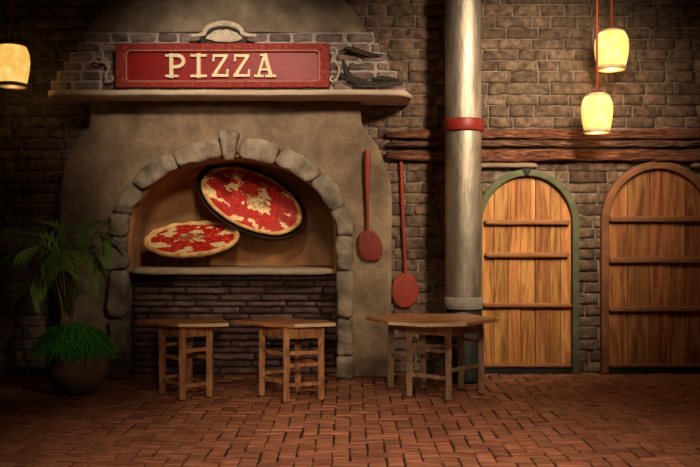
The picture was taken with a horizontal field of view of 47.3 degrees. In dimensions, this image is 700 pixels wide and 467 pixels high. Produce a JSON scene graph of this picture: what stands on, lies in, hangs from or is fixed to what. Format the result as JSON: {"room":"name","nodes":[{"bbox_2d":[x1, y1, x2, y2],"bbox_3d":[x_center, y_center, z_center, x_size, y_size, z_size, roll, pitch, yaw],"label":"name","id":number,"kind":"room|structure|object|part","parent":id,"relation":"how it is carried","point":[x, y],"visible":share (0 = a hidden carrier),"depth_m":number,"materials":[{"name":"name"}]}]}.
{"room":"pizza restaurant","nodes":[
{"label":"pizza restaurant","id":0,"kind":"room"},
{"bbox_2d":[0,0,699,373],"bbox_3d":[0.050,-0.601,8.050,10.100,4.072,0.261,0,0,0],"label":"wall","id":1,"kind":"structure","parent":0,"point":[538,63],"depth_m":7.94,"materials":[{"name":"brick"}]},
{"bbox_2d":[391,161,418,306],"bbox_3d":[0.544,0.010,7.908,0.267,1.444,0.030,0,0,0],"label":"peel","id":2,"kind":"object","parent":1,"relation":"hanging from","point":[404,290],"visible":0.99,"depth_m":7.90,"materials":[{"name":"red paint"}]},
{"bbox_3d":[0.529,-0.136,7.908,0.086,1.153,0.030,0,0,0],"label":"handle","id":3,"kind":"part","parent":2,"relation":"part of","materials":[{"name":"red paint"}]},
{"bbox_3d":[0.544,0.561,7.908,0.267,0.341,0.024,0,0,0],"label":"blade","id":4,"kind":"part","parent":2,"relation":"part of","materials":[{"name":"red paint"}]},
{"bbox_2d":[481,163,537,167],"bbox_3d":[1.521,-0.674,7.915,0.673,0.050,0.083,0,0,0],"label":"wooden strip","id":5,"kind":"object","parent":1,"relation":"attached to","point":[483,165],"visible":0.83,"depth_m":7.88,"materials":[{"name":"brown wood"}]},
{"bbox_2d":[481,168,578,373],"bbox_3d":[1.752,0.372,7.926,1.022,2.025,0.108,0,0,0],"label":"door","id":6,"kind":"structure","parent":1,"relation":"in","point":[521,222],"depth_m":7.94,"materials":[{"name":"brown wood"}]},
{"bbox_2d":[386,148,699,161],"bbox_3d":[2.480,-0.768,7.872,4.240,0.136,0.099,0,0,0],"label":"log","id":7,"kind":"object","parent":1,"relation":"attached to","point":[487,155],"visible":0.84,"depth_m":7.85,"materials":[{"name":"brown wood"}]},
{"bbox_2d":[386,140,699,147],"bbox_3d":[2.480,-0.883,7.873,4.240,0.074,0.097,0,0,0],"label":"log","id":8,"kind":"object","parent":1,"relation":"attached to","point":[484,143],"visible":0.85,"depth_m":7.85,"materials":[{"name":"brown wood"}]},
{"bbox_2d":[386,128,699,139],"bbox_3d":[2.480,-0.978,7.873,4.240,0.110,0.098,0,0,0],"label":"log","id":9,"kind":"object","parent":1,"relation":"attached to","point":[524,134],"visible":0.84,"depth_m":7.85,"materials":[{"name":"brown wood"}]},
{"bbox_2d":[599,161,699,373],"bbox_3d":[3.052,0.335,7.933,1.141,2.100,0.095,0,0,0],"label":"door","id":10,"kind":"structure","parent":1,"relation":"in","point":[649,261],"depth_m":7.94,"materials":[{"name":"brown wood"}]},
{"bbox_2d":[690,163,699,167],"bbox_3d":[3.535,-0.674,7.915,0.334,0.049,0.083,0,0,0],"label":"wooden strip","id":11,"kind":"object","parent":1,"relation":"attached to","point":[692,165],"visible":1,"depth_m":7.88,"materials":[{"name":"brown wood"}]},
{"bbox_2d":[0,372,699,466],"bbox_3d":[0.050,1.458,3.825,10.400,0.155,8.850,0,0,0],"label":"floor","id":12,"kind":"structure","parent":0,"point":[585,419],"depth_m":5.82,"materials":[{"name":"brick"}]},
{"bbox_2d":[0,212,125,395],"bbox_3d":[-2.575,0.603,6.891,1.203,1.565,0.953,0,0,0],"label":"potted palm","id":13,"kind":"object","parent":12,"relation":"on","point":[77,355],"visible":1,"depth_m":6.78,"materials":[{"name":"ceramic"}]},
{"bbox_2d":[45,351,108,395],"bbox_3d":[-2.363,1.205,6.950,0.536,0.360,0.536,0,0,0],"label":"pot","id":14,"kind":"object","parent":13,"relation":"attached to","point":[76,377],"depth_m":6.74,"materials":[{"name":"ceramic"}]},
{"bbox_2d":[137,318,228,400],"bbox_3d":[-1.404,1.058,6.768,0.827,0.653,0.550,0,0,0],"label":"table","id":15,"kind":"object","parent":12,"relation":"on","point":[185,329],"visible":1,"depth_m":6.75,"materials":[{"name":"brown wood"}]},
{"bbox_3d":[-1.612,1.073,6.873,0.059,0.624,0.060,0,0,0],"label":"leg","id":16,"kind":"part","parent":15,"relation":"part of","materials":[{"name":"brown wood"}]},
{"bbox_3d":[-1.389,1.073,6.645,0.059,0.624,0.058,0,0,0],"label":"leg","id":17,"kind":"part","parent":15,"relation":"part of","materials":[{"name":"brown wood"}]},
{"bbox_3d":[-1.407,1.073,7.013,0.061,0.624,0.058,0,0,0],"label":"leg","id":18,"kind":"part","parent":15,"relation":"part of","materials":[{"name":"brown wood"}]},
{"bbox_3d":[-1.186,1.073,6.776,0.057,0.624,0.060,0,0,0],"label":"leg","id":19,"kind":"part","parent":15,"relation":"part of","materials":[{"name":"brown wood"}]},
{"bbox_2d":[48,0,411,378],"bbox_3d":[-1.133,-0.630,7.919,3.451,4.030,1.164,0,0,0],"label":"oven","id":20,"kind":"object","parent":12,"relation":"on","point":[136,166],"visible":0.83,"depth_m":7.67,"materials":[{"name":"paint"}]},
{"bbox_2d":[179,256,208,266],"bbox_3d":[-1.572,0.184,7.996,0.345,0.301,0.245,0,0,0],"label":"stand","id":21,"kind":"object","parent":20,"relation":"on","point":[207,256],"visible":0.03,"depth_m":8.05,"materials":[{"name":"metal"}]},
{"bbox_2d":[143,220,239,257],"bbox_3d":[-1.575,0.052,7.972,0.950,0.377,0.669,0,0,0],"label":"pizza","id":22,"kind":"object","parent":21,"relation":"on","point":[191,239],"visible":1,"depth_m":7.93,"materials":[{"name":"red food"}]},
{"bbox_2d":[94,20,339,89],"bbox_3d":[-1.235,-1.648,7.428,2.292,0.652,0.094,0,0,0],"label":"sign","id":23,"kind":"object","parent":20,"relation":"on","point":[223,58],"visible":1,"depth_m":7.40,"materials":[{"name":"metal"}]},
{"bbox_3d":[-1.177,-1.554,7.415,1.976,0.408,0.060,0,0,0],"label":"sign frame","id":24,"kind":"part","parent":23,"relation":"part of","materials":[{"name":"red wood"}]},
{"bbox_2d":[87,0,366,32],"bbox_3d":[-1.207,-2.273,7.748,2.785,0.744,0.415,0,0,0],"label":"hood","id":25,"kind":"object","parent":20,"relation":"attached to","point":[117,16],"depth_m":7.58,"materials":[{"name":"paint"}]},
{"bbox_2d":[48,89,411,105],"bbox_3d":[-1.133,-1.296,7.644,3.451,0.060,0.613,0,0,0],"label":"mantel shelf","id":26,"kind":"object","parent":20,"relation":"attached to","point":[75,97],"depth_m":7.48,"materials":[{"name":"brown wood"}]},
{"bbox_2d":[196,163,306,238],"bbox_3d":[-1.002,-0.340,8.214,1.126,0.795,0.496,0,0,0],"label":"pan","id":27,"kind":"object","parent":20,"relation":"attached to","point":[207,169],"visible":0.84,"depth_m":8.20,"materials":[{"name":"black metal"}]},
{"bbox_2d":[201,167,301,234],"bbox_3d":[-1.004,-0.339,8.185,1.026,0.716,0.404,0,0,0],"label":"pizza","id":28,"kind":"object","parent":27,"relation":"in","point":[250,200],"visible":1,"depth_m":8.17,"materials":[{"name":"red food"}]},
{"bbox_2d":[358,150,381,260],"bbox_3d":[0.194,-0.268,7.634,0.229,1.050,0.050,0,0,0],"label":"peel","id":29,"kind":"object","parent":20,"relation":"hanging from","point":[369,242],"visible":1,"depth_m":7.62,"materials":[{"name":"red paint"}]},
{"bbox_3d":[0.164,-0.365,7.634,0.063,0.856,0.050,0,0,0],"label":"handle","id":30,"kind":"part","parent":29,"relation":"part of","materials":[{"name":"red paint"}]},
{"bbox_3d":[0.194,0.110,7.634,0.229,0.296,0.024,0,0,0],"label":"blade","id":31,"kind":"part","parent":29,"relation":"part of","materials":[{"name":"red wood"}]},
{"bbox_2d":[342,47,411,87],"bbox_3d":[0.253,-1.548,7.457,0.663,0.401,0.089,0,0,-1],"label":"branch","id":32,"kind":"object","parent":20,"relation":"on","point":[379,81],"visible":1,"depth_m":7.43,"materials":[{"name":"plant"}]},
{"bbox_2d":[231,318,335,402],"bbox_3d":[-0.522,1.059,6.744,0.866,0.653,0.491,0,0,37],"label":"table","id":33,"kind":"object","parent":12,"relation":"on","point":[287,329],"visible":1,"depth_m":6.63,"materials":[{"name":"brown wood"}]},
{"bbox_3d":[-0.749,1.073,6.819,0.057,0.624,0.056,0,0,0],"label":"leg","id":34,"kind":"part","parent":33,"relation":"part of","materials":[{"name":"brown wood"}]},
{"bbox_3d":[-0.519,1.073,6.562,0.059,0.624,0.057,0,0,0],"label":"leg","id":35,"kind":"part","parent":33,"relation":"part of","materials":[{"name":"brown wood"}]},
{"bbox_3d":[-0.452,1.073,6.949,0.058,0.624,0.059,0,0,0],"label":"leg","id":36,"kind":"part","parent":33,"relation":"part of","materials":[{"name":"brown wood"}]},
{"bbox_3d":[-0.239,1.073,6.654,0.056,0.624,0.056,0,0,0],"label":"leg","id":37,"kind":"part","parent":33,"relation":"part of","materials":[{"name":"brown wood"}]},
{"bbox_2d":[366,313,498,400],"bbox_3d":[0.703,1.051,6.776,1.126,0.668,0.855,0,0,0],"label":"table","id":38,"kind":"object","parent":12,"relation":"on","point":[446,325],"visible":1,"depth_m":6.76,"materials":[{"name":"brown wood"}]},
{"bbox_3d":[0.366,1.065,7.174,0.058,0.640,0.058,0,0,0],"label":"leg","id":39,"kind":"part","parent":38,"relation":"part of","materials":[{"name":"grey wood"}]},
{"bbox_3d":[0.501,1.065,6.783,0.058,0.640,0.059,0,0,0],"label":"leg","id":40,"kind":"part","parent":38,"relation":"part of","materials":[{"name":"grey wood"}]},
{"bbox_3d":[0.652,1.065,7.150,0.056,0.640,0.057,0,0,0],"label":"leg","id":41,"kind":"part","parent":38,"relation":"part of","materials":[{"name":"grey wood"}]},
{"bbox_3d":[0.811,1.065,6.617,0.059,0.640,0.062,0,0,0],"label":"leg","id":42,"kind":"part","parent":38,"relation":"part of","materials":[{"name":"grey wood"}]},
{"bbox_3d":[0.987,1.065,7.125,0.057,0.640,0.058,0,0,0],"label":"leg","id":43,"kind":"part","parent":38,"relation":"part of","materials":[{"name":"grey wood"}]},
{"bbox_3d":[1.129,1.065,6.906,0.055,0.640,0.056,0,0,0],"label":"leg","id":44,"kind":"part","parent":38,"relation":"part of","materials":[{"name":"brown wood"}]},
{"bbox_2d":[443,0,483,383],"bbox_3d":[1.069,-0.625,7.550,0.384,4.020,0.384,0,0,0],"label":"column","id":45,"kind":"structure","parent":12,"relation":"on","point":[463,123],"depth_m":7.40,"materials":[{"name":"metal"}]},
{"bbox_3d":[0.050,-2.710,3.850,10.500,0.150,8.900,0,0,0],"label":"ceiling","id":46,"kind":"structure","parent":0,"visible":0},
{"bbox_2d":[0,0,29,88],"bbox_3d":[-3.080,-1.986,7.300,0.301,1.298,0.301,0,0,0],"label":"pendant lamp","id":47,"kind":"object","parent":46,"relation":"hanging from","point":[14,56],"visible":1,"depth_m":7.19,"materials":[{"name":"glass"}]},
{"bbox_3d":[-3.080,-2.185,7.300,0.020,0.900,0.020,0,0,-22],"label":"cord","id":48,"kind":"part","parent":47,"relation":"part of","materials":[{"name":"red"}]},
{"bbox_3d":[-3.080,-1.537,7.300,0.301,0.340,0.301,0,0,0],"label":"lamp shade","id":49,"kind":"part","parent":47,"relation":"part of","materials":[{"name":"orange glass"}]},
{"bbox_2d":[581,0,612,134],"bbox_3d":[2.300,-1.786,7.450,0.289,1.699,0.289,0,0,0],"label":"pendant lamp","id":50,"kind":"object","parent":46,"relation":"hanging from","point":[596,107],"visible":1,"depth_m":7.35,"materials":[{"name":"glass"}]},
{"bbox_3d":[2.300,-1.121,7.450,0.289,0.309,0.289,0,0,0],"label":"lamp shade","id":51,"kind":"part","parent":50,"relation":"part of","materials":[{"name":"yellow glass"}]},
{"bbox_3d":[2.300,-1.968,7.450,0.020,1.333,0.020,0,0,22],"label":"cord","id":52,"kind":"part","parent":50,"relation":"part of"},
{"bbox_2d":[594,0,628,72],"bbox_3d":[2.491,-2.096,7.620,0.319,1.078,0.319,0,0,0],"label":"pendant lamp","id":53,"kind":"object","parent":46,"relation":"hanging from","point":[613,43],"visible":0.93,"depth_m":7.50,"materials":[{"name":"glass"}]},
{"bbox_3d":[2.491,-1.748,7.620,0.319,0.322,0.319,0,0,0],"label":"lamp shade","id":54,"kind":"part","parent":53,"relation":"part of","materials":[{"name":"yellow glass"}]},
{"bbox_3d":[2.491,-2.286,7.620,0.020,0.699,0.020,0,0,-22],"label":"cord","id":55,"kind":"part","parent":53,"relation":"part of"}
]}

